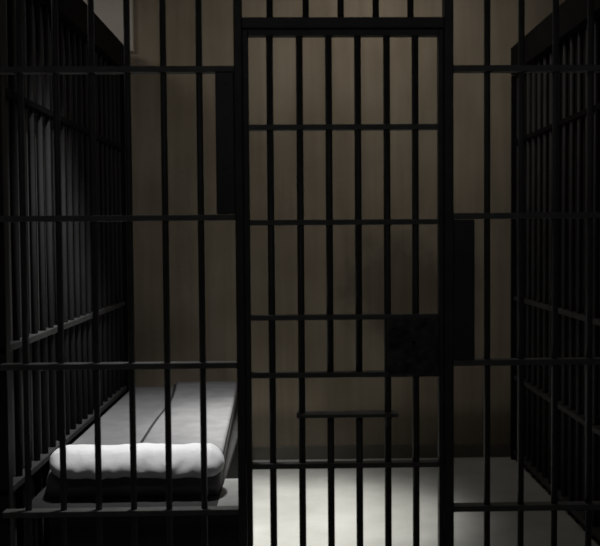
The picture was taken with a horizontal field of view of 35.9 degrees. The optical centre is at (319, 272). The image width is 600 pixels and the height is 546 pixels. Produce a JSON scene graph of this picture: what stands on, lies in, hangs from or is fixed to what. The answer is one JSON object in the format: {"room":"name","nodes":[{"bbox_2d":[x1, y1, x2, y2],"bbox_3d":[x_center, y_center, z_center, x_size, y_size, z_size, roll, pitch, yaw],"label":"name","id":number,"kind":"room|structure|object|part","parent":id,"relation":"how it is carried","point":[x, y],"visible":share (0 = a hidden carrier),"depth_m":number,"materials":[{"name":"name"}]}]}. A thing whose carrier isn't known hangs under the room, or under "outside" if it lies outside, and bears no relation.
{"room":"prison interior","nodes":[
{"label":"prison interior","id":0,"kind":"room"},
{"bbox_2d":[0,0,128,545],"bbox_3d":[-1.221,-0.051,4.652,0.090,2.640,2.425,0,2,-1],"label":"bars","id":1,"kind":"object","parent":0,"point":[36,14],"visible":0.59,"depth_m":4.21,"materials":[{"name":"grey paint"}]},
{"bbox_3d":[-1.194,-0.003,3.466,0.050,2.640,0.050,0,2,-1],"label":"corner post","id":2,"kind":"part","parent":1,"relation":"part of","materials":[{"name":"black metal"}]},
{"bbox_3d":[-1.219,0.239,4.649,0.044,0.026,2.395,0,2,-1],"label":"rail","id":3,"kind":"part","parent":1,"relation":"part of","materials":[{"name":"metal"}]},
{"bbox_3d":[-1.215,0.779,4.671,0.044,0.026,2.395,0,2,-1],"label":"rail","id":4,"kind":"part","parent":1,"relation":"part of","materials":[{"name":"metal"}]},
{"bbox_3d":[-1.226,-0.730,4.610,0.044,0.026,2.395,0,2,-1],"label":"rail","id":5,"kind":"part","parent":1,"relation":"part of","materials":[{"name":"metal"}]},
{"bbox_3d":[-1.248,-0.020,5.852,0.072,2.480,0.030,0,2,-1],"label":"post","id":6,"kind":"part","parent":1,"relation":"part of","materials":[{"name":"metal"}]},
{"bbox_2d":[0,0,599,545],"bbox_3d":[0.070,-0.290,3.423,2.500,3.199,0.062,0,2,-1],"label":"bars","id":7,"kind":"object","parent":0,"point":[459,235],"visible":0.97,"depth_m":3.41,"materials":[{"name":"black paint"}]},
{"bbox_3d":[-0.739,-0.742,3.387,0.887,0.022,0.048,0,2,-1],"label":"rail","id":8,"kind":"part","parent":7,"relation":"part of","materials":[{"name":"metal"}]},
{"bbox_3d":[-0.736,-0.201,3.409,0.887,0.022,0.048,0,2,-1],"label":"rail","id":9,"kind":"part","parent":7,"relation":"part of","materials":[{"name":"metal"}]},
{"bbox_3d":[-0.732,0.344,3.431,0.887,0.022,0.048,0,2,-1],"label":"rail","id":10,"kind":"part","parent":7,"relation":"part of","materials":[{"name":"metal"}]},
{"bbox_3d":[-0.728,0.891,3.453,0.887,0.022,0.048,0,2,-1],"label":"rail","id":11,"kind":"part","parent":7,"relation":"part of","materials":[{"name":"metal"}]},
{"bbox_3d":[-0.294,-0.287,3.415,0.030,3.199,0.060,0,2,-1],"label":"post","id":12,"kind":"part","parent":7,"relation":"part of","materials":[{"name":"black metal"}]},
{"bbox_2d":[242,29,443,545],"bbox_3d":[0.095,0.199,3.435,0.736,2.180,0.085,-1,2,-3],"label":"gate","id":13,"kind":"object","parent":7,"relation":"attached to","point":[414,341],"visible":1,"depth_m":3.42,"materials":[{"name":"black metal"}]},
{"bbox_3d":[0.088,-0.879,3.400,0.697,0.022,0.040,0,2,-1],"label":"rail","id":14,"kind":"part","parent":13,"relation":"part of","materials":[{"name":"black metal"}]},
{"bbox_3d":[0.090,-0.536,3.414,0.697,0.020,0.040,0,2,-1],"label":"rail","id":15,"kind":"part","parent":13,"relation":"part of","materials":[{"name":"metal"}]},
{"bbox_3d":[0.092,-0.188,3.428,0.697,0.020,0.040,0,2,-1],"label":"rail","id":16,"kind":"part","parent":13,"relation":"part of","materials":[{"name":"metal"}]},
{"bbox_3d":[0.096,0.377,3.451,0.697,0.020,0.040,0,2,-1],"label":"rail","id":17,"kind":"part","parent":13,"relation":"part of","materials":[{"name":"metal"}]},
{"bbox_3d":[0.095,0.163,3.442,0.697,0.020,0.040,0,2,-1],"label":"rail","id":18,"kind":"part","parent":13,"relation":"part of","materials":[{"name":"metal"}]},
{"bbox_3d":[0.099,0.717,3.465,0.697,0.020,0.040,0,2,-1],"label":"rail","id":19,"kind":"part","parent":13,"relation":"part of","materials":[{"name":"metal"}]},
{"bbox_2d":[297,410,397,417],"bbox_3d":[0.104,0.526,3.450,0.376,0.014,0.075,0,2,-1],"label":"shelf","id":20,"kind":"object","parent":13,"relation":"attached to","point":[301,413],"depth_m":3.42,"materials":[{"name":"metal"}]},
{"bbox_3d":[0.349,0.272,3.417,0.158,0.180,0.005,0,2,-1],"label":"plate","id":21,"kind":"part","parent":13,"relation":"part of","materials":[{"name":"black metal"}]},
{"bbox_3d":[0.477,-0.293,3.433,0.034,3.199,0.060,0,2,-1],"label":"post","id":22,"kind":"part","parent":7,"relation":"part of","materials":[{"name":"black metal"}]},
{"bbox_3d":[0.897,-0.755,3.424,0.840,0.022,0.048,0,2,-1],"label":"rail","id":23,"kind":"part","parent":7,"relation":"part of","materials":[{"name":"metal"}]},
{"bbox_3d":[0.900,-0.214,3.446,0.840,0.022,0.048,0,2,-1],"label":"rail","id":24,"kind":"part","parent":7,"relation":"part of","materials":[{"name":"metal"}]},
{"bbox_3d":[0.904,0.331,3.468,0.840,0.022,0.048,0,2,-1],"label":"rail","id":25,"kind":"part","parent":7,"relation":"part of","materials":[{"name":"metal"}]},
{"bbox_3d":[0.908,0.878,3.490,0.840,0.022,0.048,0,2,-1],"label":"rail","id":26,"kind":"part","parent":7,"relation":"part of","materials":[{"name":"metal"}]},
{"bbox_2d":[130,0,564,446],"bbox_3d":[0.011,-0.395,6.001,5.800,3.200,0.120,0,2,-1],"label":"wall","id":27,"kind":"structure","parent":0,"point":[350,393],"depth_m":5.94,"materials":[{"name":"brown paint"}]},
{"bbox_2d":[83,0,133,51],"bbox_3d":[-2.035,-1.684,5.824,1.719,0.579,0.034,0,2,-1],"label":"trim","id":28,"kind":"structure","parent":27,"relation":"attached to","point":[110,12],"depth_m":5.83,"materials":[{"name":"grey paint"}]},
{"bbox_2d":[252,444,510,459],"bbox_3d":[0.053,1.163,5.998,2.480,0.085,0.014,0,2,-1],"label":"baseboard","id":29,"kind":"structure","parent":27,"relation":"attached to","point":[460,450],"depth_m":6.00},
{"bbox_2d":[253,457,599,545],"bbox_3d":[0.106,1.411,2.437,6.000,0.120,7.550,0,2,-1],"label":"floor","id":30,"kind":"structure","parent":0,"point":[468,472],"depth_m":4.92,"materials":[{"name":"concrete"}]},
{"bbox_2d":[24,408,238,545],"bbox_3d":[-0.756,1.061,4.776,0.837,0.400,2.370,0,2,-1],"label":"bunk base","id":31,"kind":"object","parent":30,"relation":"on","point":[223,530],"visible":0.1,"depth_m":3.62,"materials":[{"name":"metal"}]},
{"bbox_3d":[-1.123,1.124,3.624,0.040,0.374,0.040,0,2,-1],"label":"leg","id":32,"kind":"part","parent":31,"relation":"part of","materials":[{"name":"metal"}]},
{"bbox_2d":[46,387,236,496],"bbox_3d":[-0.802,0.813,4.845,0.742,0.094,2.190,0,2,-1],"label":"mattress","id":33,"kind":"object","parent":31,"relation":"on","point":[150,401],"visible":0.31,"depth_m":4.31,"materials":[{"name":"grey fabric"}]},
{"bbox_2d":[49,443,224,479],"bbox_3d":[-0.739,0.760,3.773,0.706,0.116,0.230,0,2,-1],"label":"pillow","id":34,"kind":"object","parent":33,"relation":"on","point":[186,458],"visible":0.85,"depth_m":3.69,"materials":[{"name":"white fabric"}]},
{"bbox_2d":[140,381,236,453],"bbox_3d":[-0.668,0.745,4.915,0.405,0.028,2.022,-1,2,-3],"label":"blanket","id":35,"kind":"object","parent":33,"relation":"on","point":[220,395],"visible":0.63,"depth_m":4.80,"materials":[{"name":"grey fabric"}]},
{"bbox_3d":[-0.684,1.087,3.630,0.740,0.302,0.015,0,2,-1],"label":"panel","id":36,"kind":"part","parent":31,"relation":"part of","materials":[{"name":"metal"}]},
{"bbox_3d":[-0.409,1.118,3.640,0.040,0.374,0.040,0,2,-1],"label":"leg","id":37,"kind":"part","parent":31,"relation":"part of","materials":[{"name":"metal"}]},
{"bbox_3d":[-0.360,0.911,3.803,0.086,0.025,0.420,0,2,-1],"label":"corner plate","id":38,"kind":"part","parent":31,"relation":"part of","materials":[{"name":"grey metal"}]},
{"bbox_3d":[-0.438,1.036,4.797,0.015,0.304,2.340,0,2,-1],"label":"panel","id":39,"kind":"part","parent":31,"relation":"part of","materials":[{"name":"metal"}]},
{"bbox_2d":[511,0,599,540],"bbox_3d":[1.288,-0.061,4.710,0.090,2.620,2.425,0,2,-1],"label":"bars","id":40,"kind":"object","parent":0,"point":[572,160],"visible":0.66,"depth_m":4.94,"materials":[{"name":"black metal"}]},
{"bbox_3d":[1.261,-0.025,5.909,0.072,2.450,0.030,0,2,-1],"label":"post","id":41,"kind":"part","parent":40,"relation":"part of","materials":[{"name":"metal"}]},
{"bbox_3d":[1.284,-0.780,4.665,0.044,0.026,2.395,0,2,-1],"label":"rail","id":42,"kind":"part","parent":40,"relation":"part of","materials":[{"name":"metal"}]},
{"bbox_3d":[1.290,0.209,4.706,0.044,0.026,2.395,0,2,-1],"label":"rail","id":43,"kind":"part","parent":40,"relation":"part of","materials":[{"name":"metal"}]},
{"bbox_3d":[1.294,0.714,4.726,0.044,0.026,2.395,0,2,-1],"label":"rail","id":44,"kind":"part","parent":40,"relation":"part of","materials":[{"name":"metal"}]},
{"bbox_3d":[1.297,1.198,4.746,0.044,0.026,2.395,0,2,-1],"label":"rail","id":45,"kind":"part","parent":40,"relation":"part of","materials":[{"name":"metal"}]}
]}

